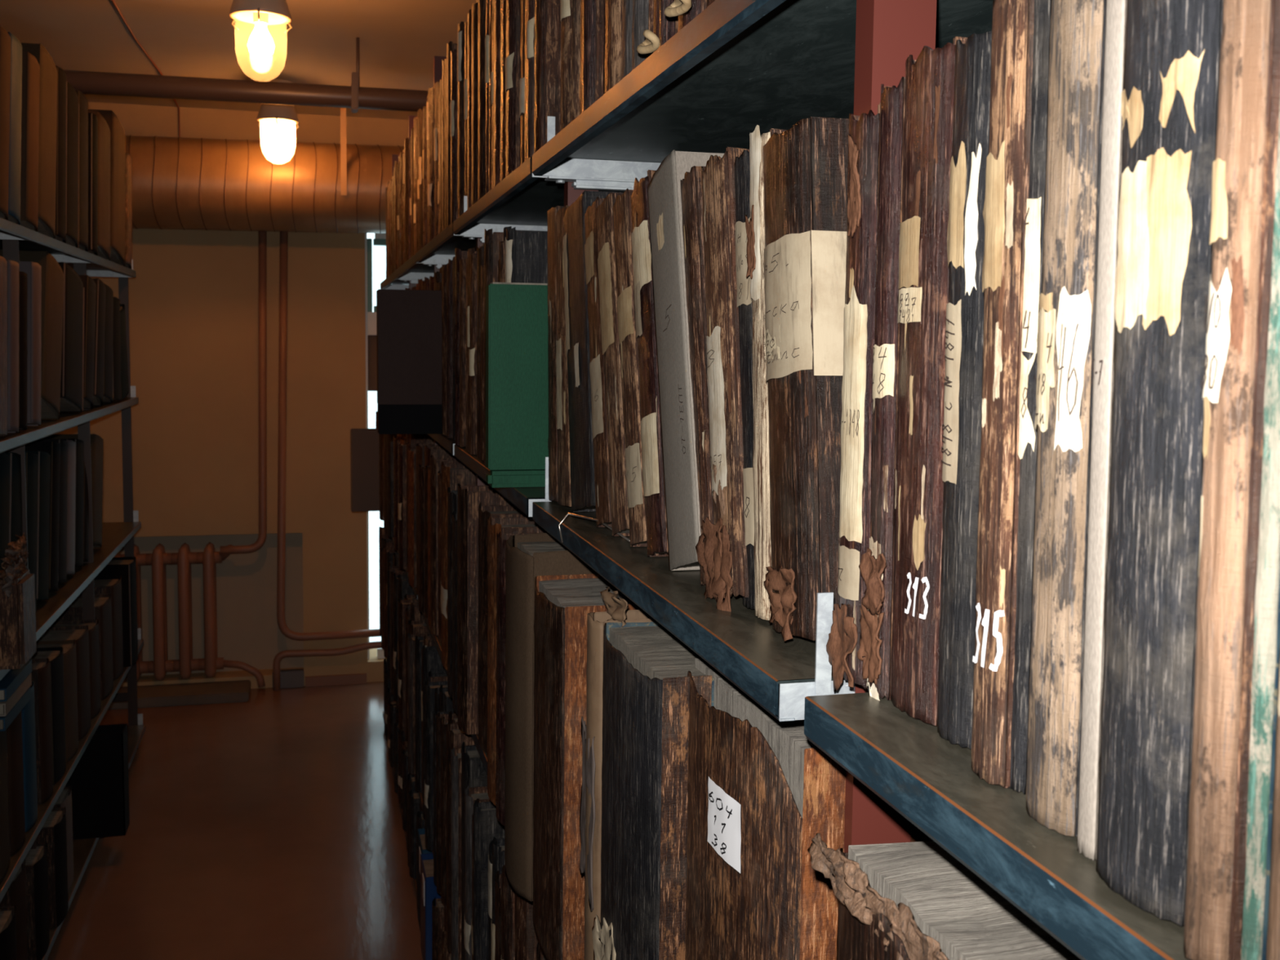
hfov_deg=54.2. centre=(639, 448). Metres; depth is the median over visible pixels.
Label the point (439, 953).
book
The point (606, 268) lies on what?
book
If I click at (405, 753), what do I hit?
book
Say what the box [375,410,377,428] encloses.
book
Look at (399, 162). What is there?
book
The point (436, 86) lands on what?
book
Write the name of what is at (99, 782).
box
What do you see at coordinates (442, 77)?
book
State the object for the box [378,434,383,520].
book
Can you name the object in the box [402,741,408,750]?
book
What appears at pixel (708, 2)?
book
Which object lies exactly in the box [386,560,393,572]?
book
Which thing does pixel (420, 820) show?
book
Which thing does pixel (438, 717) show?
book
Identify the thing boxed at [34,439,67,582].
book
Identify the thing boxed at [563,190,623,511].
book
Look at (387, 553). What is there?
book
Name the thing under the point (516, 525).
book
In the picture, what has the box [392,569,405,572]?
book
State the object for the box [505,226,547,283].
book
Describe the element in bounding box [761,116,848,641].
book
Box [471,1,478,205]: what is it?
book
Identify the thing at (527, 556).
book
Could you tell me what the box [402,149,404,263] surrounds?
book
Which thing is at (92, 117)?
book
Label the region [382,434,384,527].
book
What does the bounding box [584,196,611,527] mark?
book
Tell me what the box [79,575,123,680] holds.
book
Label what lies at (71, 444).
book
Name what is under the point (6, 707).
document folder
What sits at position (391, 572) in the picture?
book
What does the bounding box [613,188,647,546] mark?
book
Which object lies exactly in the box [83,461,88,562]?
book
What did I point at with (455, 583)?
book
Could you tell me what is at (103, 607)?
book
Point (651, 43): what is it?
loop
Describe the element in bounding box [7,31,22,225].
book
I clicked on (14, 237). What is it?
shelving unit
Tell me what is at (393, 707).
book
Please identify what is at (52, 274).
book
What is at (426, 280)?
book
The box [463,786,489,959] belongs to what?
book
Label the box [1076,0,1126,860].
book
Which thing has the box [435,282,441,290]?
book
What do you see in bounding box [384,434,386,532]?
book
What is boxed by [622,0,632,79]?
book
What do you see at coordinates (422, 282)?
book
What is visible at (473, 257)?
book
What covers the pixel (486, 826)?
book
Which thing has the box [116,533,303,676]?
wall panel
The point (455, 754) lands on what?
book
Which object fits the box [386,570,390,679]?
book
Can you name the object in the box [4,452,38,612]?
book
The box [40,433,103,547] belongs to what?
book
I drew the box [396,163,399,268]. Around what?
book
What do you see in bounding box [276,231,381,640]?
pipe
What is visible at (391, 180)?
book
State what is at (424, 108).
book
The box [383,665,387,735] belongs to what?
book
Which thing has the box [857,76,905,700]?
book
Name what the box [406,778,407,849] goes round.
book
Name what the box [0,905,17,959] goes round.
book
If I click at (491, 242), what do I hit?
book
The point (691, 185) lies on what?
book
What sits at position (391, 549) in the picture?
book
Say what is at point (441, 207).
book
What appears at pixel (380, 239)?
window
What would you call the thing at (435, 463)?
book
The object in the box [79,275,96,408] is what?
book
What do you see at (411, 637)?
book
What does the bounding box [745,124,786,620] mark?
book
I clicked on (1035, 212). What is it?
book
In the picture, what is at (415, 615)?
book
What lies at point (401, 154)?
book
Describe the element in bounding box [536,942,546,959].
book
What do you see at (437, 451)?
book
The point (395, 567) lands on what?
book
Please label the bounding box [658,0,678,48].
book
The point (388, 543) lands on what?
book
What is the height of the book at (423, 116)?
0.416 m
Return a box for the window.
[364,232,386,659]
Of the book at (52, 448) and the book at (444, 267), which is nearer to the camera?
the book at (444, 267)
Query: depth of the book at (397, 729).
4.43 m
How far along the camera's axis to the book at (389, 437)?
4.51 m
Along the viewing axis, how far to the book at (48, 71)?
3.34 m
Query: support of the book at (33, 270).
on the shelving unit at (14, 237)
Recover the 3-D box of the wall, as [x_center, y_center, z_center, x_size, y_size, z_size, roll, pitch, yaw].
[-1.541,-0.220,6.092,4.900,2.710,0.300,-1,5,-15]
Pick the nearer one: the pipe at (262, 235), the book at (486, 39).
the book at (486, 39)
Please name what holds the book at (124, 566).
on the shelving unit at (14, 237)
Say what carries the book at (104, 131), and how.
on the shelving unit at (14, 237)
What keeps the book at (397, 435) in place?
on the shelving unit at (738, 66)
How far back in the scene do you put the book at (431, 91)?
3.26 m
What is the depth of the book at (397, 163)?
4.60 m
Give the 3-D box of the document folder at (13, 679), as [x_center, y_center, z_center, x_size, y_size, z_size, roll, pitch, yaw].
[-1.539,0.529,2.827,0.250,0.028,0.260,-1,5,-15]
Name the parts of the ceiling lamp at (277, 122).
glass globe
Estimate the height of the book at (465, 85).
0.416 m
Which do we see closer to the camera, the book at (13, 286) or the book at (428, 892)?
the book at (13, 286)
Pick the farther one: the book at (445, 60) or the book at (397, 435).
the book at (397, 435)
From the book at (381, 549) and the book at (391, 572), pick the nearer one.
the book at (391, 572)
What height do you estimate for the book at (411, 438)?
0.448 m
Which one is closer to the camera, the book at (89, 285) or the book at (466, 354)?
the book at (466, 354)
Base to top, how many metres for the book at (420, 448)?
0.423 m
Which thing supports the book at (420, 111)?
on the shelving unit at (738, 66)
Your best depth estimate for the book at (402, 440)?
4.13 m
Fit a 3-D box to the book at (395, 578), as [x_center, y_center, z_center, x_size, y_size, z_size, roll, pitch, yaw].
[-0.733,0.661,4.437,0.282,0.444,0.077,-1,5,-15]
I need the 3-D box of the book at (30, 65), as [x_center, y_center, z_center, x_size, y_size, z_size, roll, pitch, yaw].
[-1.686,-0.779,3.165,0.293,0.453,0.202,-1,5,-15]
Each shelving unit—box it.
[0,217,145,959]
[380,0,1191,959]
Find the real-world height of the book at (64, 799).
0.268 m
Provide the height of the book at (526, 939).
0.474 m
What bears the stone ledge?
on the floor
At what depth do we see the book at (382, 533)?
5.33 m
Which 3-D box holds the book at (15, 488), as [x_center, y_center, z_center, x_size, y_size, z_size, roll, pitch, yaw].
[-1.683,0.229,3.074,0.292,0.446,0.213,-1,5,-15]
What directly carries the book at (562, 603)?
on the shelving unit at (738, 66)
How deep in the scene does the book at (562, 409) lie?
1.58 m
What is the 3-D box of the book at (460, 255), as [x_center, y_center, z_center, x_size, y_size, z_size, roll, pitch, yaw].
[-0.236,-0.205,2.551,0.281,0.395,0.045,-1,5,-15]
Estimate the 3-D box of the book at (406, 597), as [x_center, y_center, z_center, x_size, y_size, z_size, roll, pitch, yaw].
[-0.646,0.694,4.184,0.282,0.422,0.086,-1,5,-15]
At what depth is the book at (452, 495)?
2.48 m
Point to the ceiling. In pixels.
(400, 40)
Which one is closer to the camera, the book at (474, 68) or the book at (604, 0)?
the book at (604, 0)
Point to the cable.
(113, 1)
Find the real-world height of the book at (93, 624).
0.289 m
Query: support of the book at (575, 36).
on the shelving unit at (738, 66)
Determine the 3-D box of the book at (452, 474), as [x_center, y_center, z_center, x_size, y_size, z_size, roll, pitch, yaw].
[-0.297,0.251,2.761,0.282,0.446,0.127,-1,5,-15]
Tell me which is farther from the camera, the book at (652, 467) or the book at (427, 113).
the book at (427, 113)
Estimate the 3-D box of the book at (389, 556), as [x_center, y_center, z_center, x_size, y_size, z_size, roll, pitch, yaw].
[-0.846,0.622,4.891,0.281,0.444,0.059,-1,5,-15]
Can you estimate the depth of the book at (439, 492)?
2.94 m
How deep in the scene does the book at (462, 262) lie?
2.46 m
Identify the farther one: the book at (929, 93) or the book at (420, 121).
the book at (420, 121)
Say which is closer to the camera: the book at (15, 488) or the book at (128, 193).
the book at (15, 488)
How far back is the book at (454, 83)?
2.74 m
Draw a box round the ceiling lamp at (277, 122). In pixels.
[256,79,299,164]
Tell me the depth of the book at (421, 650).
3.45 m
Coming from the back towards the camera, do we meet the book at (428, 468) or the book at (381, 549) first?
the book at (381, 549)
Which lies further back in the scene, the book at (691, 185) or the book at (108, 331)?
the book at (108, 331)
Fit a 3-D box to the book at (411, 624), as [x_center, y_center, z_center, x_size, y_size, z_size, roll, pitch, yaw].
[-0.577,0.733,3.871,0.282,0.398,0.087,-1,5,-15]
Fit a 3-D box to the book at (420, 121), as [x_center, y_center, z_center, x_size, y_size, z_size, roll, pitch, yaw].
[-0.503,-0.756,3.648,0.282,0.394,0.040,-1,5,-15]
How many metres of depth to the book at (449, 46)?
2.82 m
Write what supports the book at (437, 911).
on the shelving unit at (738, 66)
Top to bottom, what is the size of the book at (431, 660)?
0.462 m
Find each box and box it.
[65,723,129,839]
[272,668,303,688]
[376,288,442,434]
[485,282,548,487]
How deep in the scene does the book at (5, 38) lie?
2.88 m
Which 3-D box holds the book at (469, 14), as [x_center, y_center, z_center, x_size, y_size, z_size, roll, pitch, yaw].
[-0.204,-0.659,2.496,0.281,0.398,0.046,-1,5,-15]
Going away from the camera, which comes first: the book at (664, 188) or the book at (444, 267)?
the book at (664, 188)
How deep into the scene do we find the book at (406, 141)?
4.09 m
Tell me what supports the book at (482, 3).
on the shelving unit at (738, 66)
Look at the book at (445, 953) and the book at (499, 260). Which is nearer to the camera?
the book at (499, 260)
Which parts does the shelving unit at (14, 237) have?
shelf, shelf, post, shelf, shelf, shelf, shelf, shelf, shelf, shelf, shelf, post, shelf, shelf, shelf, shelf, post, shelf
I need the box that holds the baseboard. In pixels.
[305,673,366,686]
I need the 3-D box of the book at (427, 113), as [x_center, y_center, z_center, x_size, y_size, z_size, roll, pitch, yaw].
[-0.440,-0.746,3.411,0.282,0.415,0.047,-1,5,-15]
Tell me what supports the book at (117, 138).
on the shelving unit at (14, 237)
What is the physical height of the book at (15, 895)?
0.299 m
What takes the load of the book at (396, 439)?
on the shelving unit at (738, 66)
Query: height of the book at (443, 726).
0.420 m
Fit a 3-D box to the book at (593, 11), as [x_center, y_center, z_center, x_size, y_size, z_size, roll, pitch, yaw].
[0.072,-0.569,1.437,0.282,0.402,0.040,-1,5,-15]
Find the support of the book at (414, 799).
on the shelving unit at (738, 66)
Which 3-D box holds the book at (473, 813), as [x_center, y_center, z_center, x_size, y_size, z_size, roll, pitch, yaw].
[-0.166,0.863,2.281,0.282,0.413,0.084,-1,5,-15]
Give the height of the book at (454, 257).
0.390 m
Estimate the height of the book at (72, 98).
0.483 m
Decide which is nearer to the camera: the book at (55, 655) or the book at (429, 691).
the book at (429, 691)
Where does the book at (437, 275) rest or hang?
on the shelving unit at (738, 66)
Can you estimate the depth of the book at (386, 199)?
5.21 m
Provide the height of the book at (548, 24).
0.400 m
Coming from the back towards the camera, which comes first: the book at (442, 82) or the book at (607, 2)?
the book at (442, 82)
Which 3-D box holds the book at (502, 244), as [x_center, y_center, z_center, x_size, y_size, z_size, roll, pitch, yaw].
[-0.082,-0.140,1.966,0.281,0.365,0.033,-1,5,-15]
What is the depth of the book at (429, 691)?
3.09 m
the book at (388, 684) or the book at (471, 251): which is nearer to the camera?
the book at (471, 251)
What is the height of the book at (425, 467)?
0.391 m
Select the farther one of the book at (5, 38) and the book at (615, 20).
the book at (5, 38)
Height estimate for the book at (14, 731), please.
0.338 m
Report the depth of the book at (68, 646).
3.60 m
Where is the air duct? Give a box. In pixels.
[124,107,404,234]
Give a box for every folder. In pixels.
[0,659,31,702]
[0,672,31,716]
[0,686,31,731]
[350,428,379,511]
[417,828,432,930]
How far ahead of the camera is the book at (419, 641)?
3.49 m
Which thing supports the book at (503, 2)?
on the shelving unit at (738, 66)
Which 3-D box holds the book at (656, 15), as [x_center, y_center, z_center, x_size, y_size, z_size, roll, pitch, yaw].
[0.150,-0.529,1.164,0.281,0.369,0.036,-1,5,-15]
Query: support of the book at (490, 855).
on the shelving unit at (738, 66)
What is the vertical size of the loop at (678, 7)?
0.019 m
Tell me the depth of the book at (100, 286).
4.15 m
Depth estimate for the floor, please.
4.13 m
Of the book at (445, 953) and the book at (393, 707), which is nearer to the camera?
the book at (445, 953)
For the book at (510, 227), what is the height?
0.393 m
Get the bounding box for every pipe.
[63,37,428,113]
[219,231,266,554]
[272,640,381,690]
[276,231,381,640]
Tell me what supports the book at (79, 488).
on the shelving unit at (14, 237)
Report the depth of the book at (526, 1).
1.87 m
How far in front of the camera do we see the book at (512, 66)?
1.97 m
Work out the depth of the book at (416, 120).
3.69 m
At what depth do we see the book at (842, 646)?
0.75 m
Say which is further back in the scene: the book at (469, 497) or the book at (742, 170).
the book at (469, 497)
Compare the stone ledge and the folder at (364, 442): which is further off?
the stone ledge
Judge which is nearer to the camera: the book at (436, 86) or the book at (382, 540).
the book at (436, 86)
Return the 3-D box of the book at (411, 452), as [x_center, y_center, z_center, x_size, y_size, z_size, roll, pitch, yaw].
[-0.539,0.196,3.677,0.281,0.398,0.125,-1,5,-15]
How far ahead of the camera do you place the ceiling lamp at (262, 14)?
3.46 m
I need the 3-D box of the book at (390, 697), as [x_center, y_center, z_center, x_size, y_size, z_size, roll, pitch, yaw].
[-0.843,1.060,4.880,0.281,0.253,0.078,-1,5,-15]
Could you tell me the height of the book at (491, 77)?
0.406 m
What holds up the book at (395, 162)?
on the shelving unit at (738, 66)
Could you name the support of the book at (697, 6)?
on the shelving unit at (738, 66)
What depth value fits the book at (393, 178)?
4.83 m
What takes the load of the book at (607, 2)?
on the shelving unit at (738, 66)
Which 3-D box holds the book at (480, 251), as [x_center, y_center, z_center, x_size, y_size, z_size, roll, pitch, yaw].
[-0.155,-0.173,2.268,0.281,0.378,0.047,-1,5,-15]
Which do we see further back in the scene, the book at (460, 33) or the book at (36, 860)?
the book at (36, 860)
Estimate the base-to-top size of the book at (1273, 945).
0.384 m
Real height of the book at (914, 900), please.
0.440 m
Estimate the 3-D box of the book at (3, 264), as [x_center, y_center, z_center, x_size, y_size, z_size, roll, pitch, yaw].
[-1.583,-0.233,2.793,0.293,0.420,0.224,-1,5,-15]
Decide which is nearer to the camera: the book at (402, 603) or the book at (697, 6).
the book at (697, 6)
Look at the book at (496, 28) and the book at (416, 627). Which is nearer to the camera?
the book at (496, 28)
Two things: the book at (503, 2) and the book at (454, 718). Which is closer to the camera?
the book at (503, 2)
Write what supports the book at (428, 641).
on the shelving unit at (738, 66)
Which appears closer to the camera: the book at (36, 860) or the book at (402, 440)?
the book at (36, 860)
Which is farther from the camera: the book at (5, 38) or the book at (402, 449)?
the book at (402, 449)
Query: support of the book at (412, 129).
on the shelving unit at (738, 66)
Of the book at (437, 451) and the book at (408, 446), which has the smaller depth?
the book at (437, 451)
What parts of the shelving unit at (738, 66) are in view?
shelf, post, shelf, shelf, shelf, shelf, post, shelf, shelf, shelf, post, shelf, shelf, shelf, post, shelf, shelf, post, shelf, shelf, post, shelf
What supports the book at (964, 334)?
on the shelving unit at (738, 66)
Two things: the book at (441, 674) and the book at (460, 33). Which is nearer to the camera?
the book at (460, 33)
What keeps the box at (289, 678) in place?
attached to the wall
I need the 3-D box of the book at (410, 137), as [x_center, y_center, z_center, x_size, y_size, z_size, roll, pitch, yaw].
[-0.614,-0.806,4.107,0.282,0.414,0.036,-1,5,-15]
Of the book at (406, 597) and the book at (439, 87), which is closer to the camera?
the book at (439, 87)
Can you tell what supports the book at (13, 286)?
on the shelving unit at (14, 237)
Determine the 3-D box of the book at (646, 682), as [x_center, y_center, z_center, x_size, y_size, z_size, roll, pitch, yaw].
[0.126,0.393,1.148,0.320,0.443,0.211,-1,5,-15]
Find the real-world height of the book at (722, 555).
0.379 m
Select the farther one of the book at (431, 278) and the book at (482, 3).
the book at (431, 278)
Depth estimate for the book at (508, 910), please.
1.85 m
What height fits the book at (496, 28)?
0.398 m
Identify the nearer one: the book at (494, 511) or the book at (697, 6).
the book at (697, 6)
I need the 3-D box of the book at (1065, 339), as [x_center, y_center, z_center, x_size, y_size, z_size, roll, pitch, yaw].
[0.307,-0.025,0.565,0.278,0.375,0.042,-1,5,-15]
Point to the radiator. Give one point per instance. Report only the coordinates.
(209, 557)
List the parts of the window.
panel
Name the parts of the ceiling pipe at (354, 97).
hanger rod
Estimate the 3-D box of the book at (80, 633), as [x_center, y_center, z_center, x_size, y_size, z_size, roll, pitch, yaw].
[-1.837,0.715,3.799,0.292,0.310,0.197,-1,5,-15]
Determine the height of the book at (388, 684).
0.278 m
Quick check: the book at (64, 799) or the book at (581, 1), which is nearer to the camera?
the book at (581, 1)
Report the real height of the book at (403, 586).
0.473 m
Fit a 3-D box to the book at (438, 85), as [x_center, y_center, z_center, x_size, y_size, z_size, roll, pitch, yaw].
[-0.380,-0.725,3.228,0.282,0.405,0.046,-1,5,-15]
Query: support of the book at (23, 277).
on the shelving unit at (14, 237)
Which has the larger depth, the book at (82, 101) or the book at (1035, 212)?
the book at (82, 101)
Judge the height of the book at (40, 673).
0.356 m
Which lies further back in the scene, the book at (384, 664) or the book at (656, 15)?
the book at (384, 664)
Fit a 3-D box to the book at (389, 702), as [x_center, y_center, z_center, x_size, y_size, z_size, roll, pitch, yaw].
[-0.827,1.079,4.808,0.282,0.227,0.072,-1,5,-15]
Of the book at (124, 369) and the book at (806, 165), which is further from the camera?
the book at (124, 369)
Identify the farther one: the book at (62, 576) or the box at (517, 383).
the book at (62, 576)
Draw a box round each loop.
[558,512,630,542]
[636,29,660,53]
[664,0,691,17]
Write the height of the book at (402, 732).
0.282 m
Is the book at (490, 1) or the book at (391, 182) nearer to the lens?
the book at (490, 1)
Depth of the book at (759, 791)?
0.86 m
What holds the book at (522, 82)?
on the shelving unit at (738, 66)
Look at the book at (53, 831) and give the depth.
3.31 m
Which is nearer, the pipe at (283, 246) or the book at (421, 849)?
the book at (421, 849)
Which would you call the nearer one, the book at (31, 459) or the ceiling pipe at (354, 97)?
the book at (31, 459)
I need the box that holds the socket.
[253,12,268,25]
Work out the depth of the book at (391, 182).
4.97 m
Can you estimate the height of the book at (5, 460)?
0.462 m
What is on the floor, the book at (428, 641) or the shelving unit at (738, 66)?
the shelving unit at (738, 66)
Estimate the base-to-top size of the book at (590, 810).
0.466 m
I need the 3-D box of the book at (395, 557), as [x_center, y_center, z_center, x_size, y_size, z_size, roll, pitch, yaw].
[-0.798,0.625,4.765,0.282,0.461,0.068,-1,5,-15]
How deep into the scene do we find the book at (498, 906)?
1.92 m
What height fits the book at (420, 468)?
0.386 m
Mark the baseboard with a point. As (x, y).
(355, 678)
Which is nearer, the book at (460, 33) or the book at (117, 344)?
the book at (460, 33)
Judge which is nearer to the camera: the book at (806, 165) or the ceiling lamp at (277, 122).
the book at (806, 165)
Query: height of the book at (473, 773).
0.473 m
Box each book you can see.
[0,26,10,220]
[0,249,64,419]
[0,255,7,435]
[0,452,10,570]
[0,532,36,670]
[0,859,27,959]
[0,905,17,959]
[4,449,50,599]
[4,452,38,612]
[5,452,22,548]
[6,259,19,432]
[6,711,25,856]
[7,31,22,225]
[7,440,60,591]
[18,271,27,430]
[19,261,41,426]
[20,42,57,238]
[20,51,39,231]
[21,680,37,832]
[23,840,49,959]
[31,646,66,785]
[31,657,53,804]
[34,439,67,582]
[35,806,68,928]
[36,625,90,740]
[36,639,78,762]
[38,438,84,566]
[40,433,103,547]
[50,619,100,719]
[53,785,74,891]
[54,65,66,243]
[55,593,113,700]
[57,262,84,412]
[65,439,75,574]
[66,80,79,248]
[75,89,88,252]
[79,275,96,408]
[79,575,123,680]
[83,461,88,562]
[88,109,125,266]
[88,110,110,260]
[88,111,97,255]
[92,277,106,406]
[93,556,137,666]
[102,283,113,403]
[112,297,120,400]
[120,303,128,399]
[124,152,132,269]
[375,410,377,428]
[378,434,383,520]
[378,526,391,635]
[380,547,383,649]
[381,537,392,549]
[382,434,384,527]
[383,538,394,548]
[383,546,397,657]
[383,661,387,722]
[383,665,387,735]
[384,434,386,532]
[384,669,391,741]
[385,186,387,278]
[386,181,390,276]
[386,434,396,537]
[386,551,398,571]
[386,552,398,660]
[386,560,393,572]
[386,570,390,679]
[386,688,394,755]
[387,700,395,762]
[389,565,404,682]
[389,703,395,767]
[390,178,392,274]
[390,180,392,274]
[390,571,406,694]
[391,176,394,272]
[392,552,398,566]
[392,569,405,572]
[392,573,407,701]
[393,160,398,271]
[393,435,405,551]
[393,722,399,793]
[395,162,398,270]
[395,708,398,723]
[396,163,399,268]
[396,434,405,436]
[397,574,414,659]
[397,598,418,731]
[397,729,400,804]
[398,161,400,266]
[398,444,406,569]
[400,152,403,265]
[400,436,405,445]
[400,729,404,808]
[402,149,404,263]
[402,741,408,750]
[402,748,408,831]
[404,137,410,262]
[404,593,417,599]
[405,434,455,444]
[406,442,453,572]
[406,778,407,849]
[407,623,411,718]
[407,632,431,774]
[408,448,416,587]
[408,619,430,634]
[408,790,419,879]
[409,137,411,257]
[410,602,425,621]
[411,127,413,256]
[413,116,417,254]
[414,635,427,792]
[415,118,417,253]
[416,443,453,596]
[416,810,425,897]
[417,108,422,251]
[417,278,424,289]
[417,464,430,613]
[418,117,423,249]
[420,853,440,959]
[421,280,424,288]
[421,649,422,796]
[422,106,426,246]
[422,115,423,245]
[422,633,435,648]
[422,644,445,818]
[424,276,429,290]
[424,445,456,466]
[424,465,427,617]
[424,679,447,850]
[426,93,428,243]
[427,86,434,242]
[427,466,430,626]
[427,676,447,685]
[428,671,447,681]
[429,275,434,290]
[430,454,462,635]
[431,897,444,959]
[433,81,439,237]
[434,271,441,290]
[434,687,443,714]
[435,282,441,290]
[435,711,452,894]
[437,84,439,234]
[437,470,441,643]
[437,937,442,959]
[438,87,439,233]
[440,79,442,232]
[440,461,475,670]
[440,684,453,711]
[440,716,448,906]
[441,57,446,230]
[441,76,442,223]
[441,263,447,435]
[441,930,449,959]
[444,58,446,228]
[444,905,446,931]
[446,40,457,226]
[446,262,453,438]
[446,720,475,952]
[447,487,457,697]
[448,711,457,730]
[449,49,457,223]
[450,746,465,959]
[452,256,455,439]
[452,510,457,714]
[454,248,467,445]
[457,21,464,217]
[457,483,532,734]
[459,258,466,447]
[461,742,487,959]
[463,21,467,195]
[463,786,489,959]
[465,258,467,449]
[466,8,471,209]
[466,248,477,452]
[468,253,477,454]
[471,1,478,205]
[471,813,473,959]
[472,800,504,959]
[475,798,491,807]
[476,246,484,458]
[477,0,485,200]
[477,502,528,752]
[480,265,484,460]
[484,0,488,194]
[484,228,503,465]
[487,515,547,805]
[488,0,492,191]
[488,840,497,959]
[490,0,493,189]
[490,836,504,959]
[493,0,500,187]
[494,870,502,959]
[495,532,537,826]
[497,259,499,282]
[498,240,505,282]
[499,0,506,181]
[501,865,515,959]
[503,226,547,241]
[504,0,519,177]
[504,533,598,901]
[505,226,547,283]
[514,892,540,959]
[519,0,524,164]
[524,0,527,161]
[526,0,534,159]
[533,0,661,163]
[533,573,642,959]
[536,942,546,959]
[546,205,564,502]
[555,205,571,506]
[560,0,572,130]
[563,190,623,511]
[571,0,580,121]
[579,0,582,115]
[579,586,656,959]
[581,0,604,112]
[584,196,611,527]
[591,621,714,959]
[596,192,629,536]
[603,0,605,94]
[604,0,609,93]
[608,0,622,90]
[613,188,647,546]
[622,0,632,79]
[631,0,653,70]
[631,169,668,556]
[647,150,724,570]
[653,0,659,52]
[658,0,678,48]
[678,0,706,31]
[680,165,713,585]
[684,657,933,959]
[695,146,749,612]
[706,0,715,8]
[733,150,755,608]
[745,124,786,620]
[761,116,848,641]
[807,832,1081,959]
[826,102,880,692]
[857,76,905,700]
[890,36,967,725]
[937,31,991,749]
[971,0,1034,787]
[1008,0,1051,794]
[1026,0,1106,836]
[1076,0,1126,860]
[1095,0,1223,926]
[1183,0,1279,959]
[1240,108,1279,959]
[1266,649,1279,959]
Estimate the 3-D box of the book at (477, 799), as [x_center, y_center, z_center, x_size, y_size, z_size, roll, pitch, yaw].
[-0.170,0.857,2.353,0.281,0.414,0.057,-1,5,-15]
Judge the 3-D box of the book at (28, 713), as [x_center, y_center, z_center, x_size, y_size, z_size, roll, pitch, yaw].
[-1.644,0.761,3.064,0.292,0.345,0.129,-1,5,-15]
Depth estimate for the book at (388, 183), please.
5.10 m
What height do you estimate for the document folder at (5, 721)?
0.028 m
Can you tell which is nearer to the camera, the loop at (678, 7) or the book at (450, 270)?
the loop at (678, 7)
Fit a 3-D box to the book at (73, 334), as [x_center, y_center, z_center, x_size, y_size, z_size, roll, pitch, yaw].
[-1.819,-0.324,3.693,0.293,0.446,0.383,-1,5,-15]
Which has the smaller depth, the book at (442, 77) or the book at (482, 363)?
the book at (482, 363)
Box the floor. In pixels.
[47,681,422,959]
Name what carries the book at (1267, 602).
on the shelving unit at (738, 66)
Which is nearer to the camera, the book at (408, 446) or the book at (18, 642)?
the book at (18, 642)
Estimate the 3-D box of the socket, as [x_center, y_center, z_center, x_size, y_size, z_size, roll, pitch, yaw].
[-1.055,-1.210,3.478,0.040,0.052,0.040,-1,5,-15]
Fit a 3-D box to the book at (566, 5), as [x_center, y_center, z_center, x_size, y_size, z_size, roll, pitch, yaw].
[0.038,-0.580,1.598,0.282,0.396,0.048,-1,5,-15]
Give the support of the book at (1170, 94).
on the shelving unit at (738, 66)
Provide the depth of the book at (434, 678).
3.20 m
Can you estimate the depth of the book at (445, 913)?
2.99 m
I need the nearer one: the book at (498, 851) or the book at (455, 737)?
the book at (498, 851)
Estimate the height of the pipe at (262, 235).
1.689 m
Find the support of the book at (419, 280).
on the shelving unit at (738, 66)
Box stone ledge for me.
[107,680,250,710]
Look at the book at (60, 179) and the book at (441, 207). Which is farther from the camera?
the book at (60, 179)
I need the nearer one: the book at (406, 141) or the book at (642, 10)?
the book at (642, 10)
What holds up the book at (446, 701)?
on the shelving unit at (738, 66)
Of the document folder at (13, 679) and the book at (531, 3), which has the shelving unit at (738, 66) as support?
the book at (531, 3)
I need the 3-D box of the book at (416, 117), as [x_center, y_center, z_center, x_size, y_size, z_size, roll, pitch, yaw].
[-0.552,-0.789,3.834,0.282,0.428,0.059,-1,5,-15]
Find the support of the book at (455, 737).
on the shelving unit at (738, 66)
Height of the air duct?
0.596 m
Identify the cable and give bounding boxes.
[111,0,180,137]
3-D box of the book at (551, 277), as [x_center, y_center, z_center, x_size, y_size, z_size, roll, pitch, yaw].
[0.013,-0.124,1.682,0.274,0.386,0.084,-1,5,-15]
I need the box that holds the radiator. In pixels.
[114,542,265,687]
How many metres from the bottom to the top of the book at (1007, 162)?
0.372 m
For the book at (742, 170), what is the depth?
0.98 m
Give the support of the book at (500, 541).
on the shelving unit at (738, 66)
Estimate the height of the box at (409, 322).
0.325 m
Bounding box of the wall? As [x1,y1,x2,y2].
[54,102,408,688]
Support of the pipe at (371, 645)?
on the floor
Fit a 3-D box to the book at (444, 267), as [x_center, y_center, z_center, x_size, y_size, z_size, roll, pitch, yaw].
[-0.304,-0.221,2.811,0.281,0.380,0.047,-1,5,-15]
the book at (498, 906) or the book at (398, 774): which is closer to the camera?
the book at (498, 906)
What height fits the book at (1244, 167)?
0.385 m
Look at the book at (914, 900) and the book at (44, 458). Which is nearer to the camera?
the book at (914, 900)
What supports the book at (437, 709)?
on the shelving unit at (738, 66)
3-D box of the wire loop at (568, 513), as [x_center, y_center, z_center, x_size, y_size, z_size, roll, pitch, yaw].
[-0.043,0.097,1.378,0.027,0.033,0.164,-2,6,-32]
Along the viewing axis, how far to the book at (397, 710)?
4.48 m
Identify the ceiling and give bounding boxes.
[0,0,476,119]

